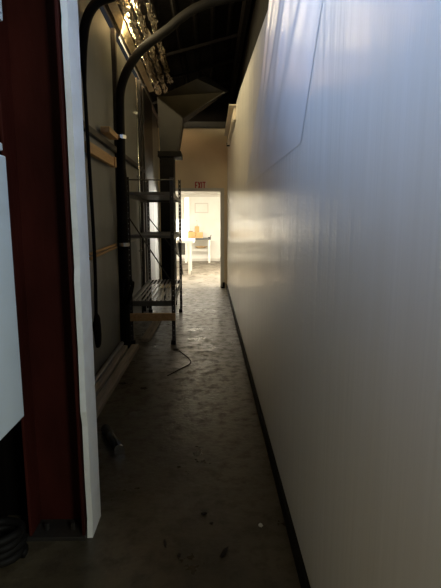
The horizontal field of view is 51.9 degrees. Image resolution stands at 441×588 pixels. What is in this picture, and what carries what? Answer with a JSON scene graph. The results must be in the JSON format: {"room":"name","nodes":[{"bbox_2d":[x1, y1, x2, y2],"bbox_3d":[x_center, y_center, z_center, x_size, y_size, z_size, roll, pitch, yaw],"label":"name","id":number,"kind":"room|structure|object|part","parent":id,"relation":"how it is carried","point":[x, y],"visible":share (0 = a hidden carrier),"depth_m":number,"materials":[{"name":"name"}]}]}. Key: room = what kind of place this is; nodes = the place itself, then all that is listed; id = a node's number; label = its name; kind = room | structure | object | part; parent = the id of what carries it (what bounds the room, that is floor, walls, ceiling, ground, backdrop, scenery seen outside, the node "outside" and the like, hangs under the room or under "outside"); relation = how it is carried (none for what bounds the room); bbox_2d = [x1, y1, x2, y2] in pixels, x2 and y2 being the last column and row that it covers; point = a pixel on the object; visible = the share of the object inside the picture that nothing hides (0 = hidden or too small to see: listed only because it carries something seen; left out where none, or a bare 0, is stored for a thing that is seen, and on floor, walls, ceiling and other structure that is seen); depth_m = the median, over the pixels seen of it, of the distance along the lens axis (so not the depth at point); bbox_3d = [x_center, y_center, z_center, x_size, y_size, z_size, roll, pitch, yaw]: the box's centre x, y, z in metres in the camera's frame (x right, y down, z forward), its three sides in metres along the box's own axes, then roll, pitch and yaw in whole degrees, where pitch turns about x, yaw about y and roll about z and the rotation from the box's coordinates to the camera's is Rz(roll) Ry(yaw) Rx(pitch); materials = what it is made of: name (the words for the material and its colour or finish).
{"room":"warehouse corridor","nodes":[
{"label":"warehouse corridor","id":0,"kind":"room"},
{"bbox_2d":[0,439,7,516],"bbox_3d":[-1.079,-0.033,1.798,0.045,2.400,0.570,0,9,-1],"label":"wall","id":1,"kind":"structure","parent":0,"point":[3,495],"depth_m":2.21,"materials":[{"name":"grey paint"}]},
{"bbox_2d":[0,140,27,514],"bbox_3d":[-1.048,-0.082,2.110,0.800,2.400,0.060,0,9,-1],"label":"wall","id":2,"kind":"structure","parent":0,"point":[12,442],"depth_m":2.23,"materials":[{"name":"grey paint"}]},
{"bbox_2d":[60,0,100,537],"bbox_3d":[-0.608,-0.064,1.992,0.025,2.400,0.168,0,9,-1],"label":"wall partition","id":3,"kind":"structure","parent":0,"point":[69,8],"depth_m":1.95,"materials":[{"name":"paint"}]},
{"bbox_2d":[78,0,160,373],"bbox_3d":[-1.284,-1.273,5.845,0.145,3.580,8.000,0,9,-1],"label":"wall","id":4,"kind":"structure","parent":0,"point":[99,63],"depth_m":4.83,"materials":[{"name":"paint"}]},
{"bbox_2d":[79,0,117,347],"bbox_3d":[-0.505,-1.196,3.801,1.269,3.395,0.095,0,9,-1],"label":"hose","id":5,"kind":"object","parent":4,"relation":"attached to","point":[93,6],"visible":0.99,"depth_m":3.74,"materials":[{"name":"black rubber"}]},
{"bbox_2d":[85,141,116,167],"bbox_3d":[-1.136,-1.334,4.365,0.055,0.105,1.050,0,9,-1],"label":"wooden rail","id":6,"kind":"object","parent":4,"relation":"attached to","point":[98,153],"visible":0.89,"depth_m":4.30,"materials":[{"name":"brown wood"}]},
{"bbox_2d":[89,243,116,259],"bbox_3d":[-1.154,-0.430,4.503,0.028,0.103,1.041,0,9,0],"label":"strut","id":7,"kind":"object","parent":4,"relation":"attached to","point":[115,244],"visible":0.88,"depth_m":4.44,"materials":[{"name":"brown wood"}]},
{"bbox_2d":[83,121,144,172],"bbox_3d":[-1.199,-1.622,5.032,0.042,0.055,6.500,0,9,-1],"label":"trim","id":8,"kind":"structure","parent":4,"relation":"attached to","point":[93,133],"depth_m":4.65,"materials":[{"name":"wood"}]},
{"bbox_2d":[100,126,117,139],"bbox_3d":[-1.136,-1.647,4.644,0.090,0.055,0.420,0,9,-1],"label":"wood block","id":9,"kind":"object","parent":8,"relation":"on","point":[107,131],"visible":1,"depth_m":4.52,"materials":[{"name":"brown wood"}]},
{"bbox_2d":[110,28,118,260],"bbox_3d":[-1.202,-1.195,5.353,0.048,3.580,0.080,0,9,-1],"label":"trim","id":10,"kind":"structure","parent":4,"relation":"attached to","point":[112,30],"depth_m":5.13,"materials":[{"name":"metal"}]},
{"bbox_2d":[135,77,143,312],"bbox_3d":[-1.219,-1.408,6.787,0.045,3.450,0.060,0,9,-1],"label":"conduit","id":11,"kind":"object","parent":4,"relation":"attached to","point":[136,84],"visible":0.8,"depth_m":6.72,"materials":[{"name":"grey metal"}]},
{"bbox_2d":[137,80,146,311],"bbox_3d":[-1.244,-1.488,7.199,0.048,3.580,0.100,0,9,-1],"label":"trim","id":12,"kind":"structure","parent":4,"relation":"attached to","point":[138,81],"depth_m":7.11,"materials":[{"name":"metal"}]},
{"bbox_2d":[141,86,155,307],"bbox_3d":[-1.263,-1.614,7.989,0.048,3.580,1.100,0,9,-1],"label":"trim","id":13,"kind":"structure","parent":4,"relation":"attached to","point":[147,134],"depth_m":7.79,"materials":[{"name":"metal"}]},
{"bbox_2d":[0,261,300,587],"bbox_3d":[-0.617,0.673,5.258,11.000,0.080,24.200,0,9,-1],"label":"floor","id":14,"kind":"structure","parent":0,"point":[194,444],"depth_m":2.58,"materials":[{"name":"concrete"}]},
{"bbox_2d":[0,517,28,567],"bbox_3d":[-0.946,1.070,1.951,0.215,0.159,0.206,0,9,-1],"label":"coil","id":15,"kind":"object","parent":14,"relation":"on","point":[13,534],"visible":1,"depth_m":1.92,"materials":[{"name":"black plastic"}]},
{"bbox_2d":[0,0,86,541],"bbox_3d":[-0.763,-0.665,1.892,0.275,3.620,0.190,0,9,-1],"label":"steel column","id":16,"kind":"structure","parent":14,"relation":"on","point":[33,120],"depth_m":1.99,"materials":[{"name":"red metal"}]},
{"bbox_3d":[-0.763,1.112,2.175,0.275,0.020,0.190,0,9,-1],"label":"plate","id":17,"kind":"part","parent":16,"relation":"part of","materials":[{"name":"metal"}]},
{"bbox_2d":[101,424,124,454],"bbox_3d":[-0.718,0.958,2.998,0.068,0.068,0.348,-5,10,-28],"label":"pipe offcut","id":18,"kind":"object","parent":14,"relation":"on","point":[118,448],"visible":1,"depth_m":2.94,"materials":[{"name":"black"}]},
{"bbox_2d":[96,344,138,417],"bbox_3d":[-0.972,0.813,3.981,0.086,0.045,2.650,0,9,-1],"label":"plank","id":19,"kind":"object","parent":14,"relation":"on","point":[108,388],"visible":0.56,"depth_m":4.09,"materials":[{"name":"brown wood"}]},
{"bbox_2d":[141,321,160,341],"bbox_3d":[-0.925,0.463,6.180,0.100,0.045,1.300,0,9,0],"label":"plank","id":20,"kind":"object","parent":14,"relation":"on","point":[150,331],"visible":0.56,"depth_m":5.88,"materials":[{"name":"brown wood"}]},
{"bbox_2d":[127,177,182,344],"bbox_3d":[-0.841,-0.586,6.238,0.568,2.100,2.042,0,9,-2],"label":"shelving unit","id":21,"kind":"object","parent":14,"relation":"on","point":[146,197],"visible":0.87,"depth_m":5.36,"materials":[{"name":"metal"}]},
{"bbox_3d":[-1.055,-0.357,5.273,0.042,1.950,0.042,0,9,-2],"label":"post","id":22,"kind":"part","parent":21,"relation":"part of","materials":[{"name":"metal"}]},
{"bbox_3d":[-1.137,-0.738,7.193,0.042,2.100,0.042,0,9,-2],"label":"post","id":23,"kind":"part","parent":21,"relation":"part of","materials":[{"name":"metal"}]},
{"bbox_3d":[-0.848,-0.829,6.199,0.528,0.006,1.988,0,9,-2],"label":"shelf","id":24,"kind":"part","parent":21,"relation":"part of","materials":[{"name":"grey metal"}]},
{"bbox_3d":[-0.848,-1.313,6.122,0.528,0.006,1.988,0,9,-2],"label":"shelf","id":25,"kind":"part","parent":21,"relation":"part of","materials":[{"name":"grey metal"}]},
{"bbox_3d":[-0.848,-0.043,6.324,0.532,0.060,1.996,0,9,-2],"label":"deck frame","id":26,"kind":"part","parent":21,"relation":"part of","materials":[{"name":"grey metal"}]},
{"bbox_3d":[-0.557,-0.360,5.293,0.042,1.950,0.042,0,9,-2],"label":"post","id":27,"kind":"part","parent":21,"relation":"part of","materials":[{"name":"metal"}]},
{"bbox_3d":[-0.640,-0.742,7.214,0.042,2.100,0.042,0,9,-2],"label":"post","id":28,"kind":"part","parent":21,"relation":"part of","materials":[{"name":"metal"}]},
{"bbox_2d":[167,351,190,375],"bbox_3d":[-0.400,0.712,4.732,0.186,0.008,0.855,0,9,2],"label":"cable","id":29,"kind":"object","parent":14,"relation":"on","point":[179,351],"visible":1,"depth_m":4.62,"materials":[{"name":"black rubber"}]},
{"bbox_2d":[114,0,246,347],"bbox_3d":[-0.339,-1.278,4.961,1.696,3.867,0.234,0,9,-1],"label":"flexible duct","id":30,"kind":"object","parent":14,"relation":"on","point":[125,296],"visible":0.98,"depth_m":4.93,"materials":[{"name":"black rubber"}]},
{"bbox_2d":[176,238,194,274],"bbox_3d":[-1.251,-1.105,13.114,1.000,0.965,1.200,0,9,-1],"label":"table","id":31,"kind":"object","parent":14,"relation":"on","point":[189,241],"visible":0.49,"depth_m":12.57,"materials":[{"name":"white paint"}]},
{"bbox_2d":[176,220,187,238],"bbox_3d":[-1.127,-1.863,13.072,0.360,0.545,0.460,0,9,-1],"label":"carton","id":32,"kind":"object","parent":31,"relation":"on","point":[184,223],"visible":0.56,"depth_m":12.85,"materials":[{"name":"white paint"}]},
{"bbox_3d":[-0.868,-0.978,12.586,0.060,0.880,0.060,0,9,-1],"label":"leg","id":33,"kind":"part","parent":31,"relation":"part of","materials":[{"name":"white paint"}]},
{"bbox_3d":[-0.892,-1.143,13.623,0.060,0.880,0.060,0,9,-1],"label":"leg","id":34,"kind":"part","parent":31,"relation":"part of","materials":[{"name":"white paint"}]},
{"bbox_2d":[157,76,227,304],"bbox_3d":[-0.451,-1.565,7.359,0.759,3.680,1.456,-9,12,-43],"label":"air duct","id":35,"kind":"object","parent":14,"relation":"on","point":[177,106],"visible":0.93,"depth_m":7.26,"materials":[{"name":"grey metal"}]},
{"bbox_2d":[185,238,210,262],"bbox_3d":[-0.828,-1.597,16.464,0.960,0.885,0.550,0,9,-1],"label":"work table","id":36,"kind":"object","parent":14,"relation":"on","point":[208,239],"visible":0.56,"depth_m":16.23,"materials":[{"name":"grey laminate"}]},
{"bbox_3d":[-1.243,-1.530,16.237,0.070,0.825,0.060,0,9,-1],"label":"leg","id":37,"kind":"part","parent":36,"relation":"part of","materials":[{"name":"white paint"}]},
{"bbox_2d":[188,232,195,237],"bbox_3d":[-1.031,-2.126,16.299,0.274,0.213,0.300,0,9,-1],"label":"cardboard box","id":38,"kind":"object","parent":36,"relation":"on","point":[190,234],"visible":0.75,"depth_m":16.15,"materials":[{"name":"cardboard"}]},
{"bbox_2d":[196,232,202,237],"bbox_3d":[-0.761,-2.122,16.306,0.254,0.203,0.300,0,9,-1],"label":"cardboard box","id":39,"kind":"object","parent":36,"relation":"on","point":[198,234],"visible":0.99,"depth_m":16.16,"materials":[{"name":"cardboard"}]},
{"bbox_3d":[-0.403,-1.533,16.256,0.070,0.825,0.060,0,9,-1],"label":"leg","id":40,"kind":"part","parent":36,"relation":"part of","materials":[{"name":"white paint"}]},
{"bbox_2d":[220,547,227,557],"bbox_3d":[0.017,1.144,2.010,0.023,0.012,0.080,5,10,27],"label":"chip","id":41,"kind":"object","parent":14,"relation":"on","point":[224,550],"visible":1,"depth_m":2.00,"materials":[{"name":"black"}]},
{"bbox_3d":[-1.082,0.821,3.878,0.075,0.060,2.650,0,9,-1],"label":"plank","id":42,"kind":"object","parent":14,"relation":"on","visible":0},
{"bbox_2d":[95,341,123,384],"bbox_3d":[-1.092,0.753,3.969,0.044,0.044,2.450,0,9,-2],"label":"metal pipe","id":43,"kind":"object","parent":42,"relation":"on","point":[105,366],"visible":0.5,"depth_m":4.41,"materials":[{"name":"silver metal"}]},
{"bbox_2d":[95,346,127,395],"bbox_3d":[-1.033,0.762,3.946,0.052,0.035,2.200,0,9,-1],"label":"plank","id":44,"kind":"object","parent":42,"relation":"on","point":[106,374],"visible":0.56,"depth_m":4.21,"materials":[{"name":"brown wood"}]},
{"bbox_2d":[103,0,241,113],"bbox_3d":[0.203,-3.597,5.723,2.920,0.870,8.180,0,9,-1],"label":"ceiling","id":45,"kind":"structure","parent":0,"point":[221,21],"depth_m":6.17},
{"bbox_2d":[108,1,153,91],"bbox_3d":[-1.136,-3.195,6.100,0.092,0.033,3.300,0,9,-1],"label":"strip","id":46,"kind":"object","parent":45,"relation":"attached to","point":[113,6],"visible":0.89,"depth_m":5.44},
{"bbox_2d":[117,0,161,94],"bbox_3d":[-1.030,-3.222,6.199,0.120,0.098,3.502,0,9,-1],"label":"strip","id":47,"kind":"object","parent":45,"relation":"attached to","point":[125,6],"visible":0.95,"depth_m":5.45,"materials":[{"name":"gold metal"}]},
{"bbox_2d":[131,0,167,92],"bbox_3d":[-0.916,-3.251,6.197,0.112,0.099,3.504,0,9,-1],"label":"strip","id":48,"kind":"object","parent":45,"relation":"attached to","point":[136,3],"visible":0.91,"depth_m":5.52,"materials":[{"name":"gold metal"}]},
{"bbox_2d":[144,1,172,83],"bbox_3d":[-0.797,-3.283,6.143,0.116,0.100,2.805,0,9,-1],"label":"strip","id":49,"kind":"object","parent":45,"relation":"attached to","point":[151,16],"visible":0.88,"depth_m":5.90,"materials":[{"name":"metal"}]},
{"bbox_2d":[144,59,233,86],"bbox_3d":[-0.402,-3.634,7.384,1.700,0.495,0.040,0,9,-1],"label":"ceiling beam","id":50,"kind":"structure","parent":45,"relation":"attached to","point":[231,60],"depth_m":7.37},
{"bbox_2d":[141,33,237,63],"bbox_3d":[-0.379,-3.477,6.397,1.700,0.495,0.040,0,9,-1],"label":"ceiling beam","id":51,"kind":"structure","parent":45,"relation":"attached to","point":[233,36],"depth_m":6.38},
{"bbox_2d":[152,80,230,104],"bbox_3d":[-0.428,-3.811,8.500,1.700,0.495,0.040,0,9,-1],"label":"ceiling beam","id":52,"kind":"structure","parent":45,"relation":"attached to","point":[229,81],"depth_m":8.47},
{"bbox_2d":[158,128,226,287],"bbox_3d":[-0.530,-1.856,9.892,2.000,3.460,0.140,0,9,-1],"label":"wall","id":53,"kind":"structure","parent":0,"point":[203,150],"depth_m":9.67,"materials":[{"name":"beige paint"}]},
{"bbox_2d":[176,188,223,287],"bbox_3d":[-0.499,-1.219,9.994,1.152,2.170,0.180,0,9,-1],"label":"trim","id":54,"kind":"structure","parent":53,"relation":"attached to","point":[221,190],"depth_m":9.84,"materials":[{"name":"grey paint"}]},
{"bbox_2d":[194,181,206,187],"bbox_3d":[-0.424,-2.333,9.739,0.280,0.190,0.017,0,9,-1],"label":"exit sign","id":55,"kind":"object","parent":53,"relation":"attached to","point":[197,184],"visible":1,"depth_m":9.73,"materials":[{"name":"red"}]},
{"bbox_2d":[152,93,232,121],"bbox_3d":[-0.280,-3.976,9.535,2.500,0.840,0.190,0,9,-1],"label":"wall","id":56,"kind":"structure","parent":0,"point":[217,111],"depth_m":9.47,"materials":[{"name":"paint"}]},
{"bbox_2d":[157,121,225,127],"bbox_3d":[-0.527,-3.542,9.481,1.600,0.120,0.038,0,9,-1],"label":"trim","id":57,"kind":"structure","parent":56,"relation":"attached to","point":[187,124],"depth_m":9.47,"materials":[{"name":"metal"}]},
{"bbox_2d":[229,0,251,103],"bbox_3d":[0.293,-3.401,5.518,0.060,0.270,7.950,0,9,-1],"label":"trim","id":58,"kind":"structure","parent":56,"relation":"attached to","point":[246,5],"depth_m":6.21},
{"bbox_2d":[176,197,219,257],"bbox_3d":[-0.490,-2.527,16.855,6.200,2.600,0.100,0,9,-1],"label":"wall","id":59,"kind":"structure","parent":0,"point":[208,223],"depth_m":16.78,"materials":[{"name":"white paint"}]},
{"bbox_2d":[184,197,189,231],"bbox_3d":[-1.238,-2.937,16.697,0.200,1.260,0.050,0,9,-1],"label":"window","id":60,"kind":"structure","parent":59,"relation":"in","point":[186,199],"depth_m":16.68,"materials":[{"name":"white paint"}]},
{"bbox_3d":[-1.239,-2.940,16.712,0.140,1.180,0.010,0,9,-1],"label":"pane","id":61,"kind":"part","parent":60,"relation":"part of","materials":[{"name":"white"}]},
{"bbox_2d":[176,194,219,196],"bbox_3d":[-0.739,-3.607,16.607,5.700,0.090,0.040,0,9,-1],"label":"trim","id":62,"kind":"structure","parent":59,"relation":"attached to","point":[182,195],"depth_m":16.59,"materials":[{"name":"grey paint"}]},
{"bbox_2d":[177,258,219,260],"bbox_3d":[-0.739,-1.282,16.982,5.700,0.100,0.030,0,9,-1],"label":"baseboard","id":63,"kind":"structure","parent":59,"relation":"attached to","point":[183,259],"depth_m":16.97,"materials":[{"name":"grey paint"}]},
{"bbox_2d":[195,203,207,212],"bbox_3d":[-0.699,-3.168,16.686,0.500,0.360,0.025,0,9,-1],"label":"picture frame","id":64,"kind":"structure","parent":59,"relation":"attached to","point":[195,203],"depth_m":16.67,"materials":[{"name":"grey paint"}]},
{"bbox_2d":[176,192,219,193],"bbox_3d":[-0.462,-3.174,13.279,6.300,0.100,6.960,0,9,-1],"label":"ceiling","id":65,"kind":"structure","parent":0,"point":[176,192],"depth_m":15.82,"materials":[{"name":"paint"}]},
{"bbox_2d":[233,0,268,103],"bbox_3d":[0.414,-1.418,5.162,0.080,4.080,9.380,0,9,-1],"label":"wall","id":66,"kind":"structure","parent":0,"point":[258,10],"depth_m":5.34,"materials":[{"name":"grey paint"}]},
{"bbox_2d":[227,0,440,587],"bbox_3d":[0.309,-1.111,5.209,0.110,3.460,9.380,0,9,-1],"label":"wall","id":67,"kind":"structure","parent":0,"point":[334,249],"depth_m":1.19,"materials":[{"name":"white paint"}]},
{"bbox_2d":[224,104,235,145],"bbox_3d":[0.146,-2.742,7.518,0.100,0.215,2.300,0,9,-1],"label":"light fixture","id":68,"kind":"object","parent":67,"relation":"attached to","point":[231,117],"visible":0.95,"depth_m":7.11,"materials":[{"name":"beige metal"}]},
{"bbox_2d":[226,284,310,587],"bbox_3d":[0.246,0.555,5.472,0.016,0.085,9.380,0,9,-1],"label":"baseboard","id":69,"kind":"structure","parent":67,"relation":"attached to","point":[299,563],"depth_m":2.42,"materials":[{"name":"black rubber"}]},
{"bbox_2d":[246,0,322,185],"bbox_3d":[0.290,-1.276,2.883,0.030,0.975,3.580,0,9,-1],"label":"plastic sheet","id":70,"kind":"object","parent":67,"relation":"attached to","point":[292,26],"visible":1,"depth_m":2.20,"materials":[{"name":"white plastic"}]},
{"bbox_3d":[-0.980,0.524,-1.702,0.080,2.400,6.520,0,9,-1],"label":"wall","id":71,"kind":"structure","parent":0,"visible":0},
{"bbox_2d":[0,0,2,20],"bbox_3d":[-0.894,-1.186,1.439,0.226,0.450,0.355,0,9,-1],"label":"junction box","id":72,"kind":"object","parent":71,"relation":"attached to","point":[1,16],"visible":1,"depth_m":1.63,"materials":[{"name":"blue metal"}]},
{"bbox_2d":[0,142,23,439],"bbox_3d":[-0.888,0.007,1.512,0.232,1.058,0.465,0,9,-1],"label":"upper cabinet","id":73,"kind":"object","parent":71,"relation":"attached to","point":[11,396],"visible":1,"depth_m":1.67,"materials":[{"name":"white"}]}
]}

